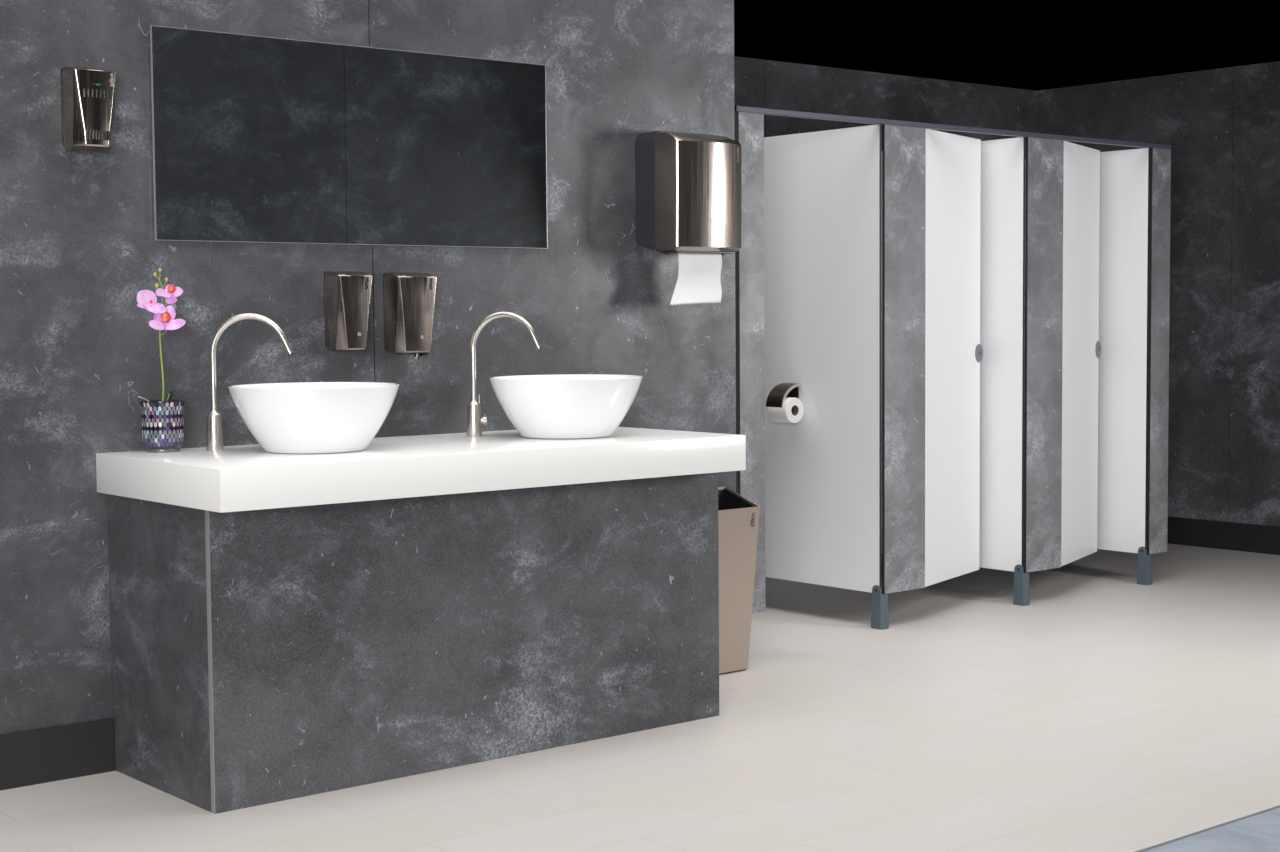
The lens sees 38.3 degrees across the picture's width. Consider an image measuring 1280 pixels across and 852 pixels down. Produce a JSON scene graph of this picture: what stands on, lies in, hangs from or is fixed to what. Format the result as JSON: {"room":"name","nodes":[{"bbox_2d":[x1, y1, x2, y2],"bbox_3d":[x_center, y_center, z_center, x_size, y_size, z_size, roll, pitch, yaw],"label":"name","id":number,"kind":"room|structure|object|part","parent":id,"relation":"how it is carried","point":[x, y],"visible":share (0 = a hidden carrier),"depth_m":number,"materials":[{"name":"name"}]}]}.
{"room":"public restroom","nodes":[
{"label":"public restroom","id":0,"kind":"room"},
{"bbox_2d":[0,0,735,734],"bbox_3d":[-1.395,-0.301,5.121,4.469,2.497,0.050,-3,4,-40],"label":"wall","id":1,"kind":"structure","parent":0,"point":[78,244],"depth_m":5.30,"materials":[{"name":"stone"}]},
{"bbox_2d":[0,718,114,790],"bbox_3d":[-2.268,0.926,4.417,2.120,0.147,0.014,-3,4,-40],"label":"baseboard","id":2,"kind":"structure","parent":1,"relation":"attached to","point":[56,753],"depth_m":4.98,"materials":[{"name":"grey"}]},
{"bbox_2d":[61,66,115,153],"bbox_3d":[-1.470,-0.847,4.936,0.123,0.223,0.092,-3,4,-40],"label":"air freshener","id":3,"kind":"object","parent":1,"relation":"attached to","point":[88,95],"visible":1,"depth_m":4.90,"materials":[{"name":"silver metal"}]},
{"bbox_3d":[-1.498,-0.854,4.970,0.123,0.205,0.004,-3,4,-40],"label":"plate","id":4,"kind":"part","parent":3,"relation":"part of","materials":[{"name":"black plastic"}]},
{"bbox_2d":[324,271,372,350],"bbox_3d":[-0.859,-0.342,5.472,0.120,0.236,0.092,-3,4,-40],"label":"soap dispenser","id":5,"kind":"object","parent":1,"relation":"attached to","point":[347,293],"visible":1,"depth_m":5.44,"materials":[{"name":"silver metal"}]},
{"bbox_3d":[-0.887,-0.346,5.506,0.120,0.222,0.004,-3,4,-40],"label":"plate","id":6,"kind":"part","parent":5,"relation":"part of","materials":[{"name":"black plastic"}]},
{"bbox_2d":[150,25,547,248],"bbox_3d":[-0.825,-0.838,5.524,1.356,0.590,0.015,-3,4,-40],"label":"wall mirror","id":7,"kind":"object","parent":1,"relation":"attached to","point":[256,139],"visible":1,"depth_m":5.47,"materials":[{"name":"black mirror"}]},
{"bbox_2d":[383,272,436,358],"bbox_3d":[-0.693,-0.335,5.612,0.144,0.265,0.092,-3,4,-40],"label":"soap dispenser","id":8,"kind":"object","parent":1,"relation":"attached to","point":[409,298],"visible":1,"depth_m":5.58,"materials":[{"name":"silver metal"}]},
{"bbox_3d":[-0.721,-0.349,5.644,0.144,0.232,0.004,-3,4,-40],"label":"plate","id":9,"kind":"part","parent":8,"relation":"part of","materials":[{"name":"black plastic"}]},
{"bbox_2d":[635,131,741,255],"bbox_3d":[0.173,-0.781,6.211,0.291,0.412,0.244,-3,4,-40],"label":"paper towel dispenser","id":10,"kind":"object","parent":1,"relation":"attached to","point":[688,186],"visible":1,"depth_m":6.12,"materials":[{"name":"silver metal"}]},
{"bbox_2d":[670,253,721,304],"bbox_3d":[0.194,-0.493,6.199,0.226,0.178,0.021,-3,4,-38],"label":"paper towel","id":11,"kind":"object","parent":10,"relation":"hanging from","point":[699,274],"visible":1,"depth_m":6.20,"materials":[{"name":"white paper"}]},
{"bbox_2d":[735,111,739,494],"bbox_3d":[0.309,-0.149,6.705,0.118,1.978,0.032,-3,4,-40],"label":"trim","id":12,"kind":"structure","parent":1,"relation":"attached to","point":[737,286],"depth_m":6.71,"materials":[{"name":"black metal"}]},
{"bbox_2d":[739,111,765,613],"bbox_3d":[0.407,-0.224,6.773,0.127,1.838,0.013,-3,4,-40],"label":"pilaster","id":13,"kind":"object","parent":1,"relation":"attached to","point":[751,125],"visible":0.82,"depth_m":6.76,"materials":[{"name":"stone"}]},
{"bbox_2d":[0,543,1279,851],"bbox_3d":[2.752,0.973,4.705,13.500,0.060,12.000,-3,4,-40],"label":"floor","id":14,"kind":"structure","parent":0,"point":[1107,711],"depth_m":5.17,"materials":[{"name":"stone"}]},
{"bbox_2d":[107,472,718,813],"bbox_3d":[-0.608,0.541,5.396,1.714,0.772,0.603,-3,4,-40],"label":"vanity base","id":15,"kind":"object","parent":14,"relation":"on","point":[265,656],"visible":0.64,"depth_m":5.00,"materials":[{"name":"stone"}]},
{"bbox_3d":[-1.265,0.578,4.862,0.018,0.772,0.584,-3,4,-40],"label":"panel","id":16,"kind":"part","parent":15,"relation":"part of","materials":[{"name":"stone"}]},
{"bbox_2d":[96,427,745,512],"bbox_3d":[-0.582,0.104,5.312,1.744,0.107,0.729,-3,4,-40],"label":"countertop","id":17,"kind":"structure","parent":15,"relation":"on","point":[236,478],"depth_m":4.93,"materials":[{"name":"white stone"}]},
{"bbox_2d":[137,268,185,452],"bbox_3d":[-1.318,-0.181,5.066,0.127,0.503,0.122,-2,4,-24],"label":"potted orchid","id":18,"kind":"object","parent":17,"relation":"on","point":[162,425],"visible":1,"depth_m":5.04,"materials":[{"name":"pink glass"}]},
{"bbox_3d":[-1.347,-0.348,5.039,0.056,0.047,0.010,-1,3,-2],"label":"flower","id":19,"kind":"part","parent":18,"relation":"part of","materials":[{"name":"pink plant"}]},
{"bbox_3d":[-1.312,-0.366,5.050,0.027,0.022,0.003,0,3,0],"label":"flower","id":20,"kind":"part","parent":18,"relation":"part of","materials":[{"name":"pink plant"}]},
{"bbox_3d":[-1.309,-0.233,5.064,0.037,0.383,0.015,0,3,8],"label":"stem","id":21,"kind":"part","parent":18,"relation":"part of","materials":[{"name":"green plant"}]},
{"bbox_3d":[-1.314,-0.005,5.078,0.122,0.130,0.122,-3,4,-40],"label":"pot","id":22,"kind":"part","parent":18,"relation":"part of","materials":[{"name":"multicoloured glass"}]},
{"bbox_3d":[-1.285,-0.308,5.046,0.030,0.044,0.004,0,3,0],"label":"flower","id":23,"kind":"part","parent":18,"relation":"part of","materials":[{"name":"pink plant"}]},
{"bbox_2d":[206,313,292,450],"bbox_3d":[-1.077,-0.121,5.084,0.247,0.378,0.047,0,3,1],"label":"tap","id":24,"kind":"object","parent":17,"relation":"on","point":[214,435],"visible":1,"depth_m":5.07,"materials":[{"name":"silver metal"}]},
{"bbox_3d":[-1.070,-0.175,5.080,0.232,0.270,0.017,0,3,1],"label":"spout","id":25,"kind":"part","parent":24,"relation":"part of","materials":[{"name":"silver metal"}]},
{"bbox_2d":[228,382,398,453],"bbox_3d":[-0.892,-0.023,5.061,0.463,0.180,0.463,-3,4,-40],"label":"basin","id":26,"kind":"object","parent":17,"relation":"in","point":[294,417],"visible":1,"depth_m":4.90,"materials":[{"name":"white ceramic"}]},
{"bbox_2d":[467,312,541,436],"bbox_3d":[-0.410,-0.156,5.568,0.247,0.378,0.053,1,4,18],"label":"tap","id":27,"kind":"object","parent":17,"relation":"on","point":[474,420],"visible":1,"depth_m":5.58,"materials":[{"name":"silver metal"}]},
{"bbox_3d":[-0.476,-0.015,5.610,0.021,0.027,0.027,-1,3,-10],"label":"knob","id":28,"kind":"part","parent":27,"relation":"part of","materials":[{"name":"silver metal"}]},
{"bbox_3d":[-0.404,-0.209,5.560,0.232,0.270,0.017,1,4,18],"label":"spout","id":29,"kind":"part","parent":27,"relation":"part of","materials":[{"name":"silver metal"}]},
{"bbox_2d":[489,374,642,438],"bbox_3d":[-0.223,-0.059,5.577,0.463,0.180,0.463,-3,4,-40],"label":"basin","id":30,"kind":"object","parent":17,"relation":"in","point":[557,406],"visible":1,"depth_m":5.42,"materials":[{"name":"white ceramic"}]},
{"bbox_2d":[718,487,759,674],"bbox_3d":[0.238,0.543,6.364,0.319,0.638,0.178,-3,4,-40],"label":"waste bin","id":31,"kind":"object","parent":14,"relation":"on","point":[738,517],"visible":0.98,"depth_m":6.37,"materials":[{"name":"metal"}]},
{"bbox_2d":[764,124,888,629],"bbox_3d":[0.415,-0.221,7.884,0.061,1.977,1.723,-3,4,-40],"label":"wall","id":32,"kind":"structure","parent":14,"relation":"on","point":[823,189],"depth_m":7.44,"materials":[{"name":"white laminate"}]},
{"bbox_2d":[766,383,800,411],"bbox_3d":[0.595,-0.099,7.556,0.113,0.151,0.112,-3,4,-40],"label":"toilet roll holder","id":33,"kind":"object","parent":32,"relation":"attached to","point":[777,396],"visible":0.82,"depth_m":7.54,"materials":[{"name":"black metal"}]},
{"bbox_2d":[768,397,803,422],"bbox_3d":[0.598,-0.066,7.547,0.104,0.104,0.104,-3,4,-40],"label":"toilet roll","id":34,"kind":"object","parent":33,"relation":"hanging from","point":[784,414],"visible":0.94,"depth_m":7.51,"materials":[{"name":"white paper"}]},
{"bbox_3d":[0.626,-0.098,7.604,0.004,0.143,0.078,-3,4,-40],"label":"plate","id":35,"kind":"part","parent":33,"relation":"part of","materials":[{"name":"silver metal"}]},
{"bbox_2d":[882,124,925,593],"bbox_3d":[1.045,-0.261,7.303,0.237,1.838,0.013,-3,4,-40],"label":"pilaster","id":36,"kind":"object","parent":32,"relation":"attached to","point":[903,147],"visible":1,"depth_m":7.29,"materials":[{"name":"stone"}]},
{"bbox_2d":[925,129,982,586],"bbox_3d":[1.290,-0.284,7.653,0.040,1.838,0.630,2,4,32],"label":"door","id":37,"kind":"structure","parent":36,"relation":"attached to","point":[953,349],"depth_m":7.63,"materials":[{"name":"white laminate"}]},
{"bbox_2d":[979,137,1029,605],"bbox_3d":[1.092,-0.260,8.447,0.061,1.977,1.723,-3,4,-40],"label":"wall","id":38,"kind":"structure","parent":14,"relation":"on","point":[1002,250],"depth_m":7.86,"materials":[{"name":"white laminate"}]},
{"bbox_2d":[734,105,1172,149],"bbox_3d":[1.375,-1.207,7.533,2.698,0.023,0.030,-3,4,-40],"label":"rail","id":39,"kind":"object","parent":38,"relation":"on","point":[765,111],"visible":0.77,"depth_m":7.38,"materials":[{"name":"grey metal"}]},
{"bbox_2d":[1024,137,1063,572],"bbox_3d":[1.722,-0.300,7.865,0.238,1.838,0.013,-3,4,-40],"label":"pilaster","id":40,"kind":"object","parent":38,"relation":"attached to","point":[1044,157],"visible":1,"depth_m":7.85,"materials":[{"name":"stone"}]},
{"bbox_2d":[1061,141,1100,565],"bbox_3d":[1.953,-0.323,8.222,0.040,1.838,0.630,1,4,29],"label":"door","id":41,"kind":"structure","parent":40,"relation":"attached to","point":[1081,346],"depth_m":8.20,"materials":[{"name":"white laminate"}]},
{"bbox_2d":[1024,148,1151,584],"bbox_3d":[1.771,-0.299,9.011,0.061,1.977,1.723,-3,4,-40],"label":"wall","id":42,"kind":"structure","parent":14,"relation":"on","point":[1124,174],"depth_m":8.44,"materials":[{"name":"white laminate"}]},
{"bbox_2d":[1147,148,1170,553],"bbox_3d":[2.363,-0.337,8.398,0.139,1.838,0.013,-3,4,-40],"label":"pilaster","id":43,"kind":"object","parent":42,"relation":"attached to","point":[1160,159],"visible":1,"depth_m":8.39,"materials":[{"name":"stone"}]},
{"bbox_2d":[734,56,1036,158],"bbox_3d":[0.435,-0.550,9.039,4.806,2.497,0.050,-3,4,-40],"label":"wall","id":44,"kind":"structure","parent":0,"point":[758,83],"depth_m":9.57,"materials":[{"name":"black"}]},
{"bbox_2d":[1037,61,1279,526],"bbox_3d":[3.464,-0.578,9.115,0.050,2.497,3.708,-3,4,-40],"label":"wall","id":45,"kind":"structure","parent":0,"point":[1222,125],"depth_m":9.62,"materials":[{"name":"black"}]},
{"bbox_2d":[1167,516,1279,554],"bbox_3d":[3.449,0.598,9.165,0.014,0.144,3.708,-3,4,-40],"label":"baseboard","id":46,"kind":"structure","parent":45,"relation":"attached to","point":[1265,539],"depth_m":9.63,"materials":[{"name":"grey"}]}
]}

